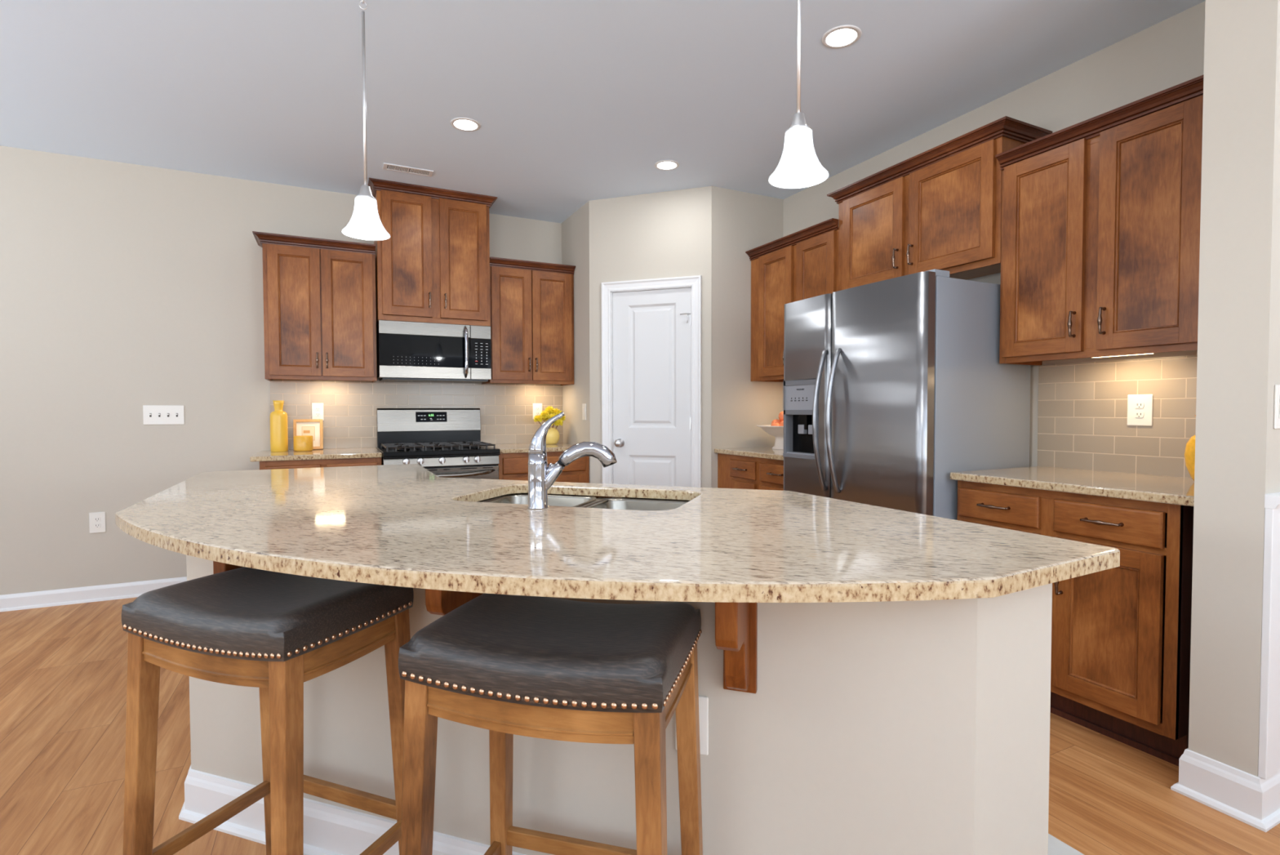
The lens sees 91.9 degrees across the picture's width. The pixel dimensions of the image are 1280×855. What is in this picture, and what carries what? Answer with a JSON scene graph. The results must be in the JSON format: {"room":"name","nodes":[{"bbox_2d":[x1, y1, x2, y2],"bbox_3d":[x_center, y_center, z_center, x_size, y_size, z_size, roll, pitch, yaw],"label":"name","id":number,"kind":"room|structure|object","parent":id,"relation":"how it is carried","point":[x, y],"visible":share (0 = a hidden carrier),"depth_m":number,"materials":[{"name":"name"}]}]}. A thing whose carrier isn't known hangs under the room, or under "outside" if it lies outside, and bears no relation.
{"room":"kitchen","nodes":[
{"label":"kitchen","id":0,"kind":"room"},
{"bbox_2d":[0,145,561,595],"bbox_3d":[-2.758,-0.299,4.224,7.408,2.743,0.120,-1,2,-26],"label":"wall","id":1,"kind":"structure","parent":0,"point":[125,287],"depth_m":3.90,"materials":[{"name":"paint"}]},
{"bbox_2d":[0,576,186,611],"bbox_3d":[-4.251,1.050,3.441,3.760,0.095,0.024,-1,2,-26],"label":"baseboard","id":2,"kind":"structure","parent":1,"relation":"attached to","point":[13,602],"depth_m":3.83,"materials":[{"name":"white paint"}]},
{"bbox_2d":[88,511,106,533],"bbox_3d":[-3.387,0.594,3.865,0.080,0.128,0.009,-1,2,-26],"label":"wall outlet","id":3,"kind":"object","parent":1,"relation":"attached to","point":[97,522],"visible":1,"depth_m":3.86,"materials":[{"name":"white plastic"}]},
{"bbox_2d":[93,516,100,521],"bbox_3d":[-3.385,0.574,3.862,0.033,0.026,0.003,-1,2,-26],"label":"receptacle","id":4,"kind":"object","parent":3,"relation":"attached to","point":[95,518],"depth_m":3.86,"materials":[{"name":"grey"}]},
{"bbox_2d":[93,523,101,528],"bbox_3d":[-3.385,0.613,3.863,0.033,0.026,0.003,-1,2,-26],"label":"receptacle","id":5,"kind":"object","parent":3,"relation":"attached to","point":[95,525],"depth_m":3.86,"materials":[{"name":"grey plastic"}]},
{"bbox_2d":[142,404,184,424],"bbox_3d":[-3.072,-0.081,3.999,0.214,0.122,0.016,-1,2,-26],"label":"light switch","id":6,"kind":"object","parent":1,"relation":"attached to","point":[152,414],"visible":1,"depth_m":3.99,"materials":[{"name":"white plastic"}]},
{"bbox_2d":[252,231,377,382],"bbox_3d":[-2.198,-0.785,4.227,0.717,0.929,0.346,-1,2,-26],"label":"upper cabinet","id":7,"kind":"object","parent":1,"relation":"attached to","point":[319,294],"visible":1,"depth_m":4.11,"materials":[{"name":"brown wood"}]},
{"bbox_2d":[270,378,563,449],"bbox_3d":[-1.598,-0.107,4.733,2.114,0.500,0.006,-1,2,-26],"label":"tile backsplash","id":8,"kind":"structure","parent":1,"relation":"attached to","point":[349,406],"depth_m":4.63,"materials":[{"name":"beige tile"}]},
{"bbox_2d":[311,402,324,420],"bbox_3d":[-2.282,-0.111,4.386,0.074,0.125,0.009,-1,2,-26],"label":"wall outlet","id":9,"kind":"object","parent":8,"relation":"attached to","point":[317,411],"visible":0.99,"depth_m":4.38,"materials":[{"name":"white plastic"}]},
{"bbox_2d":[315,412,320,416],"bbox_3d":[-2.281,-0.092,4.384,0.033,0.026,0.003,-1,2,-26],"label":"receptacle","id":10,"kind":"object","parent":9,"relation":"attached to","point":[317,414],"depth_m":4.38,"materials":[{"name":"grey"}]},
{"bbox_2d":[533,403,542,418],"bbox_3d":[-0.844,-0.134,5.097,0.080,0.130,0.009,-1,2,-26],"label":"wall outlet","id":11,"kind":"object","parent":8,"relation":"attached to","point":[537,407],"visible":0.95,"depth_m":5.09,"materials":[{"name":"white plastic"}]},
{"bbox_2d":[368,177,497,326],"bbox_3d":[-1.513,-1.213,4.518,0.860,0.936,0.412,-1,2,-26],"label":"upper cabinet","id":12,"kind":"object","parent":1,"relation":"attached to","point":[433,265],"visible":0.99,"depth_m":4.37,"materials":[{"name":"brown wood"}]},
{"bbox_2d":[376,320,491,382],"bbox_3d":[-1.505,-0.540,4.524,0.760,0.402,0.428,-1,2,-26],"label":"microwave","id":13,"kind":"object","parent":12,"relation":"attached to","point":[406,351],"visible":1,"depth_m":4.38,"materials":[{"name":"silver metal"}]},
{"bbox_2d":[481,256,575,385],"bbox_3d":[-0.877,-0.806,4.881,0.668,0.929,0.346,-1,2,-26],"label":"upper cabinet","id":14,"kind":"object","parent":1,"relation":"attached to","point":[531,303],"visible":0.98,"depth_m":4.75,"materials":[{"name":"brown wood"}]},
{"bbox_2d":[561,200,590,483],"bbox_3d":[-0.473,-0.324,4.941,0.090,2.743,0.621,-1,2,-26],"label":"wall","id":15,"kind":"structure","parent":0,"point":[575,228],"depth_m":4.82,"materials":[{"name":"paint"}]},
{"bbox_2d":[582,403,586,420],"bbox_3d":[-0.429,-0.119,4.745,0.010,0.125,0.075,-1,2,-26],"label":"light switch","id":16,"kind":"object","parent":15,"relation":"attached to","point":[584,405],"visible":1,"depth_m":4.73,"materials":[{"name":"white plastic"}]},
{"bbox_2d":[0,0,1205,222],"bbox_3d":[0.178,-1.602,0.603,9.500,0.050,9.200,-1,2,-26],"label":"ceiling","id":17,"kind":"structure","parent":0,"point":[575,103],"depth_m":2.93,"materials":[{"name":"paint"}]},
{"bbox_2d":[341,0,390,239],"bbox_3d":[-0.988,-1.157,2.219,0.161,0.923,0.161,-1,2,-26],"label":"pendant light","id":18,"kind":"object","parent":17,"relation":"hanging from","point":[365,223],"visible":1,"depth_m":2.21,"materials":[{"name":"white glass"}]},
{"bbox_2d":[382,162,433,176],"bbox_3d":[-1.498,-1.665,4.002,0.304,0.006,0.100,-1,2,-26],"label":"ceiling vent","id":19,"kind":"object","parent":17,"relation":"in","point":[386,166],"visible":1,"depth_m":4.00,"materials":[{"name":"white metal"}]},
{"bbox_2d":[450,117,480,131],"bbox_3d":[-0.950,-1.649,3.372,0.160,0.004,0.160,-1,2,-26],"label":"recessed light","id":20,"kind":"object","parent":17,"relation":"in","point":[467,124],"visible":1,"depth_m":3.37,"materials":[{"name":"white"}]},
{"bbox_2d":[654,160,679,169],"bbox_3d":[0.171,-1.667,3.937,0.160,0.004,0.160,-1,2,-26],"label":"recessed light","id":21,"kind":"object","parent":17,"relation":"in","point":[663,164],"visible":1,"depth_m":3.92,"materials":[{"name":"white"}]},
{"bbox_2d":[768,0,828,188],"bbox_3d":[0.434,-1.146,1.687,0.161,0.923,0.161,-1,2,-26],"label":"pendant light","id":22,"kind":"object","parent":17,"relation":"hanging from","point":[799,166],"visible":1,"depth_m":1.68,"materials":[{"name":"white glass"}]},
{"bbox_2d":[821,24,862,48],"bbox_3d":[0.842,-1.631,2.588,0.160,0.004,0.160,-1,2,-26],"label":"recessed light","id":23,"kind":"object","parent":17,"relation":"in","point":[842,36],"visible":1,"depth_m":2.58,"materials":[{"name":"white"}]},
{"bbox_2d":[186,555,1052,854],"bbox_3d":[-0.620,0.696,1.787,3.037,0.879,0.672,1,2,31],"label":"island base","id":24,"kind":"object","parent":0,"point":[919,726],"depth_m":1.25,"materials":[{"name":"paint"}]},
{"bbox_2d":[213,560,243,573],"bbox_3d":[-1.015,0.399,1.611,0.068,0.275,0.165,0,2,19],"label":"corbel","id":25,"kind":"object","parent":24,"relation":"attached to","point":[218,566],"visible":0.02,"depth_m":1.53,"materials":[{"name":"brown wood"}]},
{"bbox_2d":[178,764,524,854],"bbox_3d":[-0.637,1.070,1.753,3.079,0.134,0.629,1,2,30],"label":"baseboard","id":26,"kind":"structure","parent":24,"relation":"attached to","point":[328,828],"depth_m":1.65,"materials":[{"name":"white paint"}]},
{"bbox_2d":[425,588,484,615],"bbox_3d":[-0.418,0.403,1.409,0.068,0.275,0.165,0,2,19],"label":"corbel","id":27,"kind":"object","parent":24,"relation":"attached to","point":[437,602],"visible":0.21,"depth_m":1.34,"materials":[{"name":"brown wood"}]},
{"bbox_2d":[675,695,708,755],"bbox_3d":[0.110,0.632,1.320,0.072,0.125,0.009,0,2,19],"label":"wall outlet","id":28,"kind":"object","parent":24,"relation":"attached to","point":[703,700],"visible":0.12,"depth_m":1.31,"materials":[{"name":"white plastic"}]},
{"bbox_2d":[715,601,757,693],"bbox_3d":[0.183,0.408,1.206,0.068,0.275,0.165,0,2,19],"label":"corbel","id":29,"kind":"object","parent":24,"relation":"attached to","point":[735,623],"visible":0.73,"depth_m":1.21,"materials":[{"name":"brown wood"}]},
{"bbox_2d":[0,596,1279,854],"bbox_3d":[0.184,1.190,0.681,9.500,0.050,9.200,-1,2,-26],"label":"floor","id":30,"kind":"structure","parent":0,"point":[64,668],"depth_m":2.02,"materials":[{"name":"brown wood"}]},
{"bbox_2d":[121,566,413,854],"bbox_3d":[-0.799,0.745,1.369,0.478,0.806,0.368,0,2,21],"label":"bar stool","id":31,"kind":"object","parent":30,"relation":"on","point":[274,633],"visible":0.98,"depth_m":1.27,"materials":[{"name":"brown wood"}]},
{"bbox_2d":[259,457,382,469],"bbox_3d":[-2.107,0.633,4.135,0.681,0.881,0.660,-1,2,-26],"label":"base cabinet","id":32,"kind":"object","parent":30,"relation":"on","point":[377,460],"visible":0.08,"depth_m":3.87,"materials":[{"name":"brown wood"}]},
{"bbox_2d":[249,447,382,462],"bbox_3d":[-2.134,0.176,4.125,0.727,0.032,0.632,-1,2,-26],"label":"countertop","id":33,"kind":"structure","parent":32,"relation":"on","point":[362,452],"depth_m":3.92,"materials":[{"name":"stone"}]},
{"bbox_2d":[269,400,288,452],"bbox_3d":[-2.407,-0.010,4.127,0.103,0.340,0.103,-1,2,-26],"label":"bottle vase","id":34,"kind":"object","parent":33,"relation":"on","point":[278,418],"visible":1,"depth_m":4.09,"materials":[{"name":"yellow ceramic"}]},
{"bbox_2d":[293,435,313,451],"bbox_3d":[-2.270,0.108,4.175,0.116,0.102,0.116,-1,2,-26],"label":"candle jar","id":35,"kind":"object","parent":33,"relation":"on","point":[304,442],"visible":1,"depth_m":4.13,"materials":[{"name":"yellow glass"}]},
{"bbox_2d":[293,418,323,449],"bbox_3d":[-2.310,0.048,4.312,0.182,0.213,0.061,-1,2,-26],"label":"picture frame","id":36,"kind":"object","parent":33,"relation":"on","point":[313,427],"visible":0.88,"depth_m":4.32,"materials":[{"name":"brown wood"}]},
{"bbox_2d":[302,426,314,439],"bbox_3d":[-2.311,0.042,4.313,0.076,0.095,0.001,-1,-10,-26],"label":"print","id":37,"kind":"object","parent":36,"relation":"attached to","point":[312,428],"depth_m":4.32},
{"bbox_2d":[376,408,500,479],"bbox_3d":[-1.445,0.453,4.416,0.753,1.183,0.720,-1,2,-26],"label":"gas range","id":38,"kind":"object","parent":30,"relation":"on","point":[446,442],"visible":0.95,"depth_m":4.52,"materials":[{"name":"silver metal"}]},
{"bbox_2d":[377,445,500,458],"bbox_3d":[-1.443,0.168,4.402,0.753,0.043,0.614,-1,2,-26],"label":"cooktop","id":39,"kind":"object","parent":38,"relation":"in","point":[460,451],"depth_m":4.16,"materials":[{"name":"black metal"}]},
{"bbox_2d":[426,465,498,479],"bbox_3d":[-1.305,0.562,4.136,0.739,0.580,0.088,-1,2,-26],"label":"oven","id":40,"kind":"object","parent":38,"relation":"in","point":[485,472],"depth_m":4.19,"materials":[{"name":"silver glass"}]},
{"bbox_2d":[497,451,589,482],"bbox_3d":[-0.812,0.613,4.775,0.686,0.881,0.660,-1,2,-26],"label":"base cabinet","id":41,"kind":"object","parent":30,"relation":"on","point":[512,466],"visible":0.19,"depth_m":4.46,"materials":[{"name":"brown wood"}]},
{"bbox_2d":[488,442,574,453],"bbox_3d":[-0.820,0.155,4.775,0.690,0.032,0.632,-1,2,-26],"label":"countertop","id":42,"kind":"structure","parent":41,"relation":"on","point":[559,446],"depth_m":4.55,"materials":[{"name":"stone"}]},
{"bbox_2d":[546,427,559,444],"bbox_3d":[-0.719,0.068,4.964,0.148,0.132,0.148,-1,2,-26],"label":"round vase","id":43,"kind":"object","parent":42,"relation":"on","point":[553,435],"visible":0.63,"depth_m":4.91,"materials":[{"name":"yellow ceramic"}]},
{"bbox_2d":[533,414,542,424],"bbox_3d":[-0.792,0.001,4.923,0.075,0.208,0.124,1,2,42],"label":"flower","id":44,"kind":"object","parent":43,"relation":"in","point":[537,418],"visible":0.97,"depth_m":4.89,"materials":[{"name":"yellow plant"}]},
{"bbox_2d":[540,410,550,420],"bbox_3d":[-0.752,-0.017,4.906,0.085,0.244,0.090,0,2,-6],"label":"flower","id":45,"kind":"object","parent":43,"relation":"in","point":[544,414],"visible":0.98,"depth_m":4.89,"materials":[{"name":"yellow plant"}]},
{"bbox_2d":[543,405,554,413],"bbox_3d":[-0.720,-0.036,4.950,0.098,0.281,0.096,0,2,20],"label":"flower","id":46,"kind":"object","parent":43,"relation":"in","point":[550,410],"visible":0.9,"depth_m":4.93,"materials":[{"name":"yellow plant"}]},
{"bbox_2d":[548,413,559,427],"bbox_3d":[-0.683,-0.006,4.916,0.096,0.223,0.098,1,2,28],"label":"flower","id":47,"kind":"object","parent":43,"relation":"in","point":[552,415],"visible":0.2,"depth_m":4.91,"materials":[{"name":"yellow plant"}]},
{"bbox_2d":[551,407,561,427],"bbox_3d":[-0.669,-0.028,4.959,0.098,0.263,0.096,1,2,39],"label":"flower","id":48,"kind":"object","parent":43,"relation":"in","point":[556,410],"visible":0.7,"depth_m":4.94,"materials":[{"name":"yellow plant"}]},
{"bbox_2d":[554,418,563,428],"bbox_3d":[-0.652,0.015,4.944,0.081,0.180,0.086,-1,2,-32],"label":"flower","id":49,"kind":"object","parent":43,"relation":"in","point":[560,422],"visible":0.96,"depth_m":4.92,"materials":[{"name":"yellow plant"}]},
{"bbox_2d":[398,593,702,854],"bbox_3d":[-0.142,0.749,1.160,0.478,0.806,0.368,0,2,15],"label":"bar stool","id":50,"kind":"object","parent":30,"relation":"on","point":[506,665],"visible":1,"depth_m":1.04,"materials":[{"name":"brown wood"}]},
{"bbox_2d":[475,493,687,502],"bbox_3d":[-0.325,0.681,2.299,2.913,0.879,0.546,1,2,31],"label":"base cabinet","id":51,"kind":"object","parent":30,"relation":"on","point":[596,496],"visible":0.02,"depth_m":2.23,"materials":[{"name":"brown wood"}]},
{"bbox_2d":[115,463,1119,602],"bbox_3d":[-0.555,0.234,1.905,3.255,0.032,1.450,1,2,33],"label":"countertop","id":52,"kind":"structure","parent":51,"relation":"on","point":[406,525],"depth_m":1.27,"materials":[{"name":"stone"}]},
{"bbox_2d":[527,411,617,509],"bbox_3d":[-0.188,0.089,1.720,0.249,0.267,0.057,0,2,-6],"label":"kitchen faucet","id":53,"kind":"object","parent":52,"relation":"on","point":[541,477],"visible":1,"depth_m":1.70,"materials":[{"name":"silver metal"}]},
{"bbox_2d":[476,493,689,510],"bbox_3d":[-0.192,0.342,1.974,0.726,0.187,0.441,0,2,19],"label":"sink","id":54,"kind":"object","parent":52,"relation":"in","point":[556,500],"visible":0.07,"depth_m":2.15,"materials":[{"name":"silver metal"}]},
{"bbox_2d":[717,453,783,490],"bbox_3d":[0.985,0.628,4.100,0.633,0.881,0.908,-1,2,-26],"label":"base cabinet","id":55,"kind":"object","parent":30,"relation":"on","point":[739,472],"visible":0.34,"depth_m":4.03,"materials":[{"name":"brown wood"}]},
{"bbox_2d":[714,446,783,460],"bbox_3d":[0.995,0.170,4.093,0.607,0.032,0.911,-1,2,-26],"label":"countertop","id":56,"kind":"structure","parent":55,"relation":"on","point":[767,452],"depth_m":4.07,"materials":[{"name":"stone"}]},
{"bbox_2d":[756,424,783,449],"bbox_3d":[1.002,0.067,4.293,0.384,0.163,0.384,-1,2,-26],"label":"pedestal bowl","id":57,"kind":"object","parent":56,"relation":"on","point":[776,431],"visible":0.5,"depth_m":4.23,"materials":[{"name":"beige ceramic"}]},
{"bbox_2d":[770,422,780,426],"bbox_3d":[0.930,-0.001,4.244,0.072,0.071,0.072,-1,2,-26],"label":"peach","id":58,"kind":"object","parent":57,"relation":"in","point":[775,424],"visible":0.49,"depth_m":4.22,"materials":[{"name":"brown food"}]},
{"bbox_2d":[771,419,781,423],"bbox_3d":[0.953,-0.025,4.310,0.076,0.074,0.076,-1,2,-26],"label":"peach","id":59,"kind":"object","parent":57,"relation":"in","point":[779,421],"visible":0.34,"depth_m":4.28,"materials":[{"name":"brown food"}]},
{"bbox_2d":[778,411,783,421],"bbox_3d":[1.002,-0.078,4.289,0.084,0.082,0.084,-1,2,-26],"label":"peach","id":60,"kind":"object","parent":57,"relation":"in","point":[781,414],"visible":0.38,"depth_m":4.26,"materials":[{"name":"brown food"}]},
{"bbox_2d":[782,268,1031,519],"bbox_3d":[1.285,0.191,3.186,0.834,1.764,0.930,-1,2,-26],"label":"refrigerator","id":61,"kind":"object","parent":30,"relation":"on","point":[894,387],"visible":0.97,"depth_m":2.82,"materials":[{"name":"grey metal"}]},
{"bbox_2d":[1048,833,1084,854],"bbox_3d":[1.052,1.136,1.500,0.343,0.008,1.500,-1,2,-26],"label":"baseboard","id":62,"kind":"structure","parent":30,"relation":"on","point":[1055,846],"depth_m":1.66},
{"bbox_2d":[957,480,1193,766],"bbox_3d":[1.792,0.671,2.469,0.633,0.881,0.792,-1,2,-26],"label":"base cabinet","id":63,"kind":"object","parent":30,"relation":"on","point":[1121,635],"visible":0.55,"depth_m":2.15,"materials":[{"name":"brown wood"}]},
{"bbox_2d":[950,466,1194,506],"bbox_3d":[1.807,0.215,2.427,0.629,0.032,0.858,-1,2,-26],"label":"countertop","id":64,"kind":"structure","parent":63,"relation":"on","point":[1180,491],"depth_m":2.32,"materials":[{"name":"stone"}]},
{"bbox_2d":[1184,414,1195,480],"bbox_3d":[2.088,0.078,2.267,0.142,0.249,0.142,-1,2,-26],"label":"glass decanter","id":65,"kind":"object","parent":64,"relation":"on","point":[1189,452],"visible":0.11,"depth_m":2.28,"materials":[{"name":"yellow"}]},
{"bbox_2d":[589,186,711,487],"bbox_3d":[0.077,-0.314,4.537,0.926,2.743,0.090,0,2,19],"label":"wall","id":66,"kind":"structure","parent":0,"point":[666,233],"depth_m":4.46,"materials":[{"name":"paint"}]},
{"bbox_2d":[612,287,691,486],"bbox_3d":[0.080,0.027,4.493,0.611,2.040,0.103,0,2,19],"label":"door","id":67,"kind":"structure","parent":66,"relation":"in","point":[651,329],"depth_m":4.50,"materials":[{"name":"white paint"}]},
{"bbox_2d":[601,275,702,487],"bbox_3d":[0.090,-0.006,4.530,0.752,2.128,0.112,0,2,19],"label":"trim","id":68,"kind":"structure","parent":66,"relation":"attached to","point":[695,282],"depth_m":4.44,"materials":[{"name":"white paint"}]},
{"bbox_2d":[711,186,783,488],"bbox_3d":[0.764,-0.315,4.525,0.627,2.743,0.090,-1,2,-26],"label":"wall","id":69,"kind":"structure","parent":0,"point":[742,222],"depth_m":4.43,"materials":[{"name":"paint"}]},
{"bbox_2d":[782,0,1205,466],"bbox_3d":[1.474,-0.300,3.933,0.120,2.743,4.155,-1,2,-26],"label":"wall","id":70,"kind":"structure","parent":0,"point":[1168,53],"depth_m":2.79,"materials":[{"name":"paint"}]},
{"bbox_2d":[745,217,838,382],"bbox_3d":[1.099,-0.789,4.143,0.350,0.929,0.864,-1,2,-26],"label":"upper cabinet","id":71,"kind":"object","parent":70,"relation":"attached to","point":[803,264],"visible":0.54,"depth_m":4.15,"materials":[{"name":"brown wood"}]},
{"bbox_2d":[826,115,1052,290],"bbox_3d":[1.513,-1.071,3.296,0.350,0.626,1.103,-1,2,-26],"label":"upper cabinet","id":72,"kind":"object","parent":70,"relation":"attached to","point":[940,206],"visible":0.85,"depth_m":3.10,"materials":[{"name":"brown wood"}]},
{"bbox_2d":[995,74,1204,365],"bbox_3d":[1.924,-0.745,2.476,0.350,0.929,0.842,-1,2,-26],"label":"upper cabinet","id":73,"kind":"object","parent":70,"relation":"attached to","point":[1101,213],"visible":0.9,"depth_m":2.40,"materials":[{"name":"brown wood"}]},
{"bbox_2d":[1096,353,1150,357],"bbox_3d":[1.953,-0.298,2.516,0.044,0.012,0.220,-1,2,-26],"label":"light","id":74,"kind":"object","parent":73,"relation":"attached to","point":[1142,353],"visible":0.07,"depth_m":2.51,"materials":[{"name":"white paint"}]},
{"bbox_2d":[1036,355,1197,478],"bbox_3d":[2.086,-0.045,2.560,0.006,0.480,0.860,-1,2,-26],"label":"tile backsplash","id":75,"kind":"structure","parent":70,"relation":"attached to","point":[1082,414],"depth_m":2.65,"materials":[{"name":"beige tile"}]},
{"bbox_2d":[1127,394,1152,426],"bbox_3d":[2.073,-0.072,2.569,0.009,0.130,0.090,-1,2,-26],"label":"wall outlet","id":76,"kind":"object","parent":75,"relation":"attached to","point":[1140,406],"visible":1,"depth_m":2.56,"materials":[{"name":"white plastic"}]},
{"bbox_2d":[1134,411,1143,417],"bbox_3d":[2.071,-0.053,2.568,0.003,0.026,0.033,-1,2,-26],"label":"receptacle","id":77,"kind":"object","parent":76,"relation":"attached to","point":[1137,414],"depth_m":2.57,"materials":[{"name":"grey plastic"}]},
{"bbox_2d":[1134,401,1144,408],"bbox_3d":[2.071,-0.092,2.567,0.003,0.026,0.033,-1,2,-26],"label":"receptacle","id":78,"kind":"object","parent":76,"relation":"attached to","point":[1137,404],"depth_m":2.57,"materials":[{"name":"grey plastic"}]},
{"bbox_2d":[1188,0,1279,776],"bbox_3d":[3.003,-0.262,2.437,2.850,2.743,0.160,-1,2,-26],"label":"wall","id":79,"kind":"structure","parent":0,"point":[1237,443],"depth_m":1.80,"materials":[{"name":"paint"}]},
{"bbox_2d":[1170,747,1279,831],"bbox_3d":[2.902,1.044,2.422,2.680,0.134,0.220,-1,2,-26],"label":"baseboard","id":80,"kind":"structure","parent":79,"relation":"attached to","point":[1252,800],"depth_m":1.81,"materials":[{"name":"white paint"}]},
{"bbox_2d":[1257,507,1279,779],"bbox_3d":[2.909,0.593,2.315,2.550,0.773,0.020,-1,2,-26],"label":"trim","id":81,"kind":"structure","parent":79,"relation":"attached to","point":[1268,762],"depth_m":1.75,"materials":[{"name":"white paint"}]},
{"bbox_2d":[1264,492,1279,508],"bbox_3d":[2.912,0.189,2.296,2.551,0.039,0.034,-1,2,-26],"label":"trim","id":82,"kind":"structure","parent":79,"relation":"attached to","point":[1272,500],"depth_m":1.73,"materials":[{"name":"white paint"}]},
{"bbox_2d":[1273,384,1279,428],"bbox_3d":[1.871,-0.060,1.787,0.160,0.125,0.010,-1,2,-26],"label":"light switch","id":83,"kind":"object","parent":79,"relation":"attached to","point":[1277,387],"visible":1,"depth_m":1.75,"materials":[{"name":"white plastic"}]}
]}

